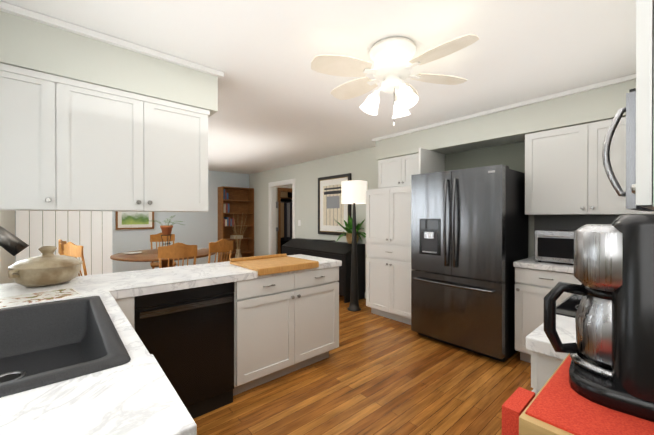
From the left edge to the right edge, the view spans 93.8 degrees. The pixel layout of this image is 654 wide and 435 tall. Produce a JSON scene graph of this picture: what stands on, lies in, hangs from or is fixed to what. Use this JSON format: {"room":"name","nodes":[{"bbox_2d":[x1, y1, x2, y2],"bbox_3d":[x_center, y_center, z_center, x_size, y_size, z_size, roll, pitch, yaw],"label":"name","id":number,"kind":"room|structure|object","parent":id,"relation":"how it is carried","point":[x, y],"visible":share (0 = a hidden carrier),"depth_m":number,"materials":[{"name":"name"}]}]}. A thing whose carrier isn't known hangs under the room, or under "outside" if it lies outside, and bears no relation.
{"room":"dining room and kitchen","nodes":[
{"label":"dining room and kitchen","id":0,"kind":"room"},
{"bbox_2d":[0,210,14,283],"bbox_3d":[-2.805,0.106,2.259,0.120,2.440,7.940,0,0,-41],"label":"wall","id":1,"kind":"structure","parent":0,"point":[7,223],"depth_m":4.33,"materials":[{"name":"grey paint"}]},
{"bbox_2d":[0,1,223,78],"bbox_3d":[-1.367,-1.092,1.856,1.512,0.035,0.035,0,0,-41],"label":"crown molding","id":2,"kind":"structure","parent":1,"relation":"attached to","point":[47,20],"depth_m":1.84,"materials":[{"name":"white wood"}]},
{"bbox_2d":[15,170,248,272],"bbox_3d":[-3.664,0.092,6.703,4.440,2.440,0.120,0,0,-41],"label":"wall","id":3,"kind":"structure","parent":0,"point":[199,229],"depth_m":7.00,"materials":[{"name":"grey paint"}]},
{"bbox_2d":[16,211,111,275],"bbox_3d":[-4.774,0.215,5.638,1.345,2.200,0.019,0,0,-41],"label":"panelling","id":4,"kind":"object","parent":3,"relation":"attached to","point":[90,232],"visible":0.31,"depth_m":5.68,"materials":[{"name":"white wood"}]},
{"bbox_2d":[116,211,153,229],"bbox_3d":[-3.966,-0.032,6.335,0.680,0.550,0.030,0,0,-41],"label":"landscape picture","id":5,"kind":"object","parent":3,"relation":"attached to","point":[134,220],"visible":0.54,"depth_m":6.32,"materials":[{"name":"green paper"}]},
{"bbox_2d":[276,185,291,253],"bbox_3d":[-1.045,0.086,8.449,1.800,2.440,0.100,0,0,-41],"label":"wall","id":6,"kind":"structure","parent":0,"point":[287,200],"depth_m":8.23,"materials":[{"name":"white paint"}]},
{"bbox_2d":[276,202,278,230],"bbox_3d":[-1.417,-0.027,7.947,0.320,0.770,0.155,0,0,-41],"label":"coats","id":7,"kind":"object","parent":6,"relation":"hanging from","point":[277,227],"visible":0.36,"depth_m":7.96,"materials":[{"name":"grey fabric"}]},
{"bbox_2d":[278,188,291,253],"bbox_3d":[-1.002,0.254,8.475,0.910,2.105,0.121,0,0,-41],"label":"door frame","id":8,"kind":"structure","parent":6,"relation":"attached to","point":[280,190],"depth_m":8.16,"materials":[{"name":"white wood"}]},
{"bbox_2d":[281,192,291,240],"bbox_3d":[-1.278,-0.045,8.790,1.000,1.400,0.480,0,0,-41],"label":"garment","id":9,"kind":"object","parent":6,"relation":"hanging from","point":[286,221],"visible":0.25,"depth_m":8.61,"materials":[{"name":"fabric"}]},
{"bbox_2d":[0,0,635,173],"bbox_3d":[-0.544,-1.161,4.432,6.750,0.080,8.600,0,0,-41],"label":"ceiling","id":10,"kind":"structure","parent":0,"point":[279,105],"depth_m":2.05,"materials":[{"name":"white paint"}]},
{"bbox_2d":[0,11,217,116],"bbox_3d":[-1.524,-0.962,2.008,1.477,0.297,0.400,0,0,-41],"label":"soffit","id":11,"kind":"structure","parent":10,"relation":"attached to","point":[25,43],"depth_m":1.86,"materials":[{"name":"grey paint"}]},
{"bbox_2d":[311,34,478,126],"bbox_3d":[0.437,-0.859,2.023,1.025,0.502,1.094,0,0,-41],"label":"ceiling fan","id":12,"kind":"object","parent":10,"relation":"hanging from","point":[394,63],"visible":1,"depth_m":1.94,"materials":[{"name":"white"}]},
{"bbox_2d":[372,74,635,141],"bbox_3d":[1.555,-1.097,3.336,0.035,0.035,2.725,0,0,-41],"label":"crown molding","id":13,"kind":"structure","parent":10,"relation":"attached to","point":[630,77],"depth_m":2.94,"materials":[{"name":"white wood"}]},
{"bbox_2d":[376,80,635,159],"bbox_3d":[1.858,-0.966,3.295,0.367,0.297,3.117,0,0,-41],"label":"soffit","id":14,"kind":"structure","parent":10,"relation":"attached to","point":[514,125],"depth_m":3.06,"materials":[{"name":"grey paint"}]},
{"bbox_2d":[193,295,533,434],"bbox_3d":[-0.544,1.359,4.440,6.750,0.080,8.600,0,0,-41],"label":"floor","id":15,"kind":"structure","parent":0,"point":[373,374],"depth_m":2.33,"materials":[{"name":"brown wood"}]},
{"bbox_2d":[58,239,66,254],"bbox_3d":[-3.472,0.809,4.335,0.494,1.023,0.430,0,0,-33],"label":"dining chair","id":16,"kind":"object","parent":15,"relation":"on","point":[61,243],"visible":0.21,"depth_m":4.18,"materials":[{"name":"brown wood"}]},
{"bbox_2d":[64,242,86,275],"bbox_3d":[-3.052,0.810,3.972,0.430,1.023,0.494,0,0,27],"label":"dining chair","id":17,"kind":"object","parent":15,"relation":"on","point":[71,249],"visible":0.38,"depth_m":3.72,"materials":[{"name":"brown wood"}]},
{"bbox_2d":[150,232,175,268],"bbox_3d":[-3.128,0.804,5.846,0.430,1.023,0.494,0,0,-31],"label":"dining chair","id":18,"kind":"object","parent":15,"relation":"on","point":[156,238],"visible":0.29,"depth_m":5.99,"materials":[{"name":"brown wood"}]},
{"bbox_2d":[110,248,215,267],"bbox_3d":[-2.571,0.942,4.925,1.500,0.750,1.500,0,0,-41],"label":"dining table","id":19,"kind":"object","parent":15,"relation":"on","point":[150,255],"visible":0.35,"depth_m":4.58,"materials":[{"name":"brown wood"}]},
{"bbox_2d":[124,252,141,253],"bbox_3d":[-3.061,0.560,4.827,0.263,0.015,0.263,0,0,43],"label":"plate","id":20,"kind":"object","parent":19,"relation":"on","point":[141,252],"depth_m":4.84,"materials":[{"name":"white ceramic"}]},
{"bbox_2d":[161,235,170,245],"bbox_3d":[-2.694,0.429,5.157,0.239,0.272,0.226,0,0,-41],"label":"plant stand","id":21,"kind":"object","parent":19,"relation":"on","point":[167,243],"visible":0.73,"depth_m":5.16,"materials":[{"name":"black wood"}]},
{"bbox_2d":[153,216,182,234],"bbox_3d":[-2.725,0.129,5.166,0.641,0.325,0.608,0,0,-41],"label":"plant pot","id":22,"kind":"object","parent":21,"relation":"on","point":[166,229],"visible":1,"depth_m":5.12,"materials":[{"name":"brown ceramic"}]},
{"bbox_2d":[0,63,341,434],"bbox_3d":[-0.564,0.259,1.736,2.557,2.137,2.100,0,0,-41],"label":"kitchen cabinets","id":23,"kind":"object","parent":15,"relation":"on","point":[176,350],"visible":1,"depth_m":1.85,"materials":[{"name":"white paint"}]},
{"bbox_2d":[0,254,341,434],"bbox_3d":[-0.564,0.433,1.736,2.556,0.052,2.100,0,0,-41],"label":"countertop","id":24,"kind":"structure","parent":23,"relation":"on","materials":[{"name":"stone"}]},
{"bbox_2d":[0,226,28,255],"bbox_3d":[-1.141,0.181,0.932,0.332,0.435,0.120,0,0,-41],"label":"faucet","id":25,"kind":"object","parent":24,"relation":"on","point":[12,244],"depth_m":1.01,"materials":[{"name":"black metal"}]},
{"bbox_2d":[0,288,82,308],"bbox_3d":[-1.480,0.403,1.520,0.240,0.008,0.380,0,0,41],"label":"trivet","id":26,"kind":"object","parent":24,"relation":"on","point":[24,299],"visible":0.89,"depth_m":1.53,"materials":[{"name":"white"}]},
{"bbox_2d":[8,246,82,286],"bbox_3d":[-1.711,0.290,1.875,0.336,0.233,0.336,0,0,-41],"label":"casserole dish","id":27,"kind":"object","parent":24,"relation":"on","point":[47,267],"visible":1,"depth_m":1.78,"materials":[{"name":"ceramic"}]},
{"bbox_2d":[0,296,130,397],"bbox_3d":[-1.094,0.491,1.007,0.633,0.187,0.928,0,0,-41],"label":"sink","id":28,"kind":"object","parent":24,"relation":"in","point":[48,344],"depth_m":1.29,"materials":[{"name":"grey stone"}]},
{"bbox_2d":[230,253,318,275],"bbox_3d":[-0.460,0.396,2.663,0.580,0.075,0.522,0,0,-41],"label":"cutting board","id":29,"kind":"object","parent":24,"relation":"on","point":[271,264],"visible":1,"depth_m":2.58,"materials":[{"name":"brown wood"}]},
{"bbox_2d":[158,242,196,267],"bbox_3d":[-1.907,0.810,3.869,0.430,1.023,0.494,0,0,-32],"label":"dining chair","id":30,"kind":"object","parent":15,"relation":"on","point":[178,250],"visible":0.25,"depth_m":3.66,"materials":[{"name":"brown wood"}]},
{"bbox_2d":[208,239,232,262],"bbox_3d":[-1.671,0.809,4.430,0.494,1.023,0.430,0,0,29],"label":"dining chair","id":31,"kind":"object","parent":15,"relation":"on","point":[222,245],"visible":0.33,"depth_m":4.28,"materials":[{"name":"brown wood"}]},
{"bbox_2d":[218,186,253,261],"bbox_3d":[-2.268,0.284,7.644,0.820,2.050,0.297,0,0,-41],"label":"bookcase","id":32,"kind":"object","parent":15,"relation":"on","point":[237,202],"visible":0.83,"depth_m":7.76,"materials":[{"name":"brown wood"}]},
{"bbox_2d":[230,214,246,257],"bbox_3d":[-2.105,0.594,7.326,0.366,1.432,0.242,0,0,-41],"label":"dried branches","id":33,"kind":"object","parent":15,"relation":"on","point":[238,254],"visible":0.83,"depth_m":7.27,"materials":[{"name":"plant"}]},
{"bbox_2d":[281,238,364,302],"bbox_3d":[-0.149,0.872,5.515,0.472,0.888,1.800,0,0,-41],"label":"piano","id":34,"kind":"object","parent":15,"relation":"on","point":[341,251],"visible":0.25,"depth_m":4.96,"materials":[{"name":"black wood"}]},
{"bbox_2d":[313,239,334,241],"bbox_3d":[-0.058,0.420,5.627,0.150,0.018,0.450,0,0,-41],"label":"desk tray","id":35,"kind":"object","parent":34,"relation":"on","point":[323,240],"visible":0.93,"depth_m":5.54,"materials":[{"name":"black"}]},
{"bbox_2d":[334,216,365,243],"bbox_3d":[0.356,0.198,4.936,0.446,0.458,0.656,0,0,-41],"label":"potted plant","id":36,"kind":"object","parent":34,"relation":"on","point":[348,228],"visible":0.56,"depth_m":4.95,"materials":[{"name":"green plant"}]},
{"bbox_2d":[341,180,366,310],"bbox_3d":[0.392,0.404,4.393,0.371,1.830,0.370,0,0,-41],"label":"floor lamp","id":37,"kind":"object","parent":15,"relation":"on","point":[353,192],"visible":0.98,"depth_m":4.34,"materials":[{"name":"grey"}]},
{"bbox_2d":[366,148,445,324],"bbox_3d":[1.029,0.252,4.070,0.598,2.136,0.825,0,0,-41],"label":"tall cabinet","id":38,"kind":"object","parent":15,"relation":"on","point":[394,174],"depth_m":4.01,"materials":[{"name":"white paint"}]},
{"bbox_2d":[411,164,527,361],"bbox_3d":[1.495,0.423,3.279,0.805,1.800,0.930,0,0,-41],"label":"refrigerator","id":39,"kind":"object","parent":15,"relation":"on","point":[469,236],"visible":1,"depth_m":2.96,"materials":[{"name":"black metal"}]},
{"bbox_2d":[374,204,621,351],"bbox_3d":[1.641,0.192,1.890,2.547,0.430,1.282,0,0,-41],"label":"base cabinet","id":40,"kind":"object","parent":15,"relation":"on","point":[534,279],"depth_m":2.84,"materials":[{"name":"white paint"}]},
{"bbox_2d":[535,229,574,263],"bbox_3d":[2.164,0.261,2.694,0.408,0.285,0.490,0,0,-41],"label":"microwave","id":41,"kind":"object","parent":40,"relation":"on","point":[554,245],"visible":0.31,"depth_m":2.65,"materials":[{"name":"silver metal"}]},
{"bbox_2d":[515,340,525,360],"bbox_3d":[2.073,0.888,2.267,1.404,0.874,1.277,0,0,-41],"label":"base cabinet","id":42,"kind":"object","parent":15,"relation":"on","point":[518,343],"depth_m":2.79,"materials":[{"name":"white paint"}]},
{"bbox_2d":[526,352,561,395],"bbox_3d":[1.049,0.893,0.944,0.348,0.874,0.634,0,0,-41],"label":"base cabinet","id":43,"kind":"object","parent":15,"relation":"on","point":[542,368],"depth_m":1.05,"materials":[{"name":"white paint"}]},
{"bbox_2d":[522,344,568,361],"bbox_3d":[1.034,0.433,0.938,0.378,0.046,0.637,0,0,-41],"label":"countertop","id":44,"kind":"structure","parent":43,"relation":"on","point":[534,348],"depth_m":1.02,"materials":[{"name":"white stone"}]},
{"bbox_2d":[519,353,573,434],"bbox_3d":[0.628,0.832,0.479,0.424,1.000,0.455,0,0,-41],"label":"cart","id":45,"kind":"object","parent":15,"relation":"on","point":[529,425],"visible":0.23,"depth_m":0.50,"materials":[{"name":"beige"}]},
{"bbox_2d":[502,387,534,434],"bbox_3d":[0.351,0.396,0.559,0.090,0.130,0.027,0,0,-41],"label":"towel","id":46,"kind":"object","parent":45,"relation":"hanging from","point":[517,402],"visible":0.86,"depth_m":0.54,"materials":[{"name":"red fabric"}]},
{"bbox_2d":[525,355,653,434],"bbox_3d":[0.625,0.330,0.481,0.390,0.004,0.435,0,0,-41],"label":"placemat","id":47,"kind":"object","parent":45,"relation":"on","point":[559,402],"visible":0.6,"depth_m":0.51,"materials":[{"name":"red fabric"}]},
{"bbox_2d":[544,215,653,421],"bbox_3d":[0.635,0.161,0.541,0.403,0.332,0.230,0,0,43],"label":"coffee maker","id":48,"kind":"object","parent":47,"relation":"on","point":[611,350],"visible":1,"depth_m":0.53,"materials":[{"name":"black"}]},
{"bbox_2d":[556,294,582,317],"bbox_3d":[1.442,0.794,1.340,0.754,1.070,0.691,0,0,-41],"label":"range","id":49,"kind":"object","parent":15,"relation":"on","point":[568,306],"visible":0.15,"depth_m":1.39,"materials":[{"name":"black metal"}]},
{"bbox_2d":[249,143,533,291],"bbox_3d":[0.536,0.097,5.183,0.120,2.440,7.700,0,0,-41],"label":"wall","id":50,"kind":"structure","parent":0,"point":[361,164],"depth_m":6.05,"materials":[{"name":"grey paint"}]},
{"bbox_2d":[268,179,294,254],"bbox_3d":[-0.984,0.244,6.909,0.139,2.135,1.070,0,0,-41],"label":"door frame","id":51,"kind":"structure","parent":50,"relation":"attached to","point":[272,186],"depth_m":7.20,"materials":[{"name":"white wood"}]},
{"bbox_2d":[318,173,350,235],"bbox_3d":[0.120,-0.220,5.535,0.035,1.070,0.860,0,0,-41],"label":"picture frame","id":52,"kind":"object","parent":50,"relation":"attached to","point":[331,207],"visible":0.81,"depth_m":5.54,"materials":[{"name":"grey"}]},
{"bbox_2d":[522,124,585,207],"bbox_3d":[2.209,-0.420,2.912,0.343,0.786,0.471,0,0,-41],"label":"upper cabinet","id":53,"kind":"object","parent":50,"relation":"attached to","point":[568,185],"depth_m":2.80,"materials":[{"name":"white paint"}]},
{"bbox_2d":[534,215,619,255],"bbox_3d":[1.641,0.192,1.890,2.547,0.430,1.282,0,0,-41],"label":"backsplash","id":54,"kind":"structure","parent":50,"relation":"attached to","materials":[{"name":"grey"}]},
{"bbox_2d":[586,117,621,203],"bbox_3d":[2.520,-0.419,2.557,0.343,0.786,0.472,0,0,-41],"label":"upper cabinet","id":55,"kind":"object","parent":50,"relation":"attached to","point":[599,190],"depth_m":2.56,"materials":[{"name":"white paint"}]},
{"bbox_2d":[622,0,653,214],"bbox_3d":[0.824,-0.412,0.553,0.400,0.786,0.348,0,0,-41],"label":"upper cabinet","id":56,"kind":"object","parent":0,"relation":"attached to","point":[643,189],"depth_m":0.55,"materials":[{"name":"white paint"}]},
{"bbox_2d":[602,88,653,210],"bbox_3d":[1.513,-0.254,1.255,0.754,0.446,0.498,0,0,-41],"label":"microwave","id":57,"kind":"object","parent":56,"relation":"attached to","point":[629,109],"visible":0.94,"depth_m":1.14,"materials":[{"name":"silver metal"}]}
]}

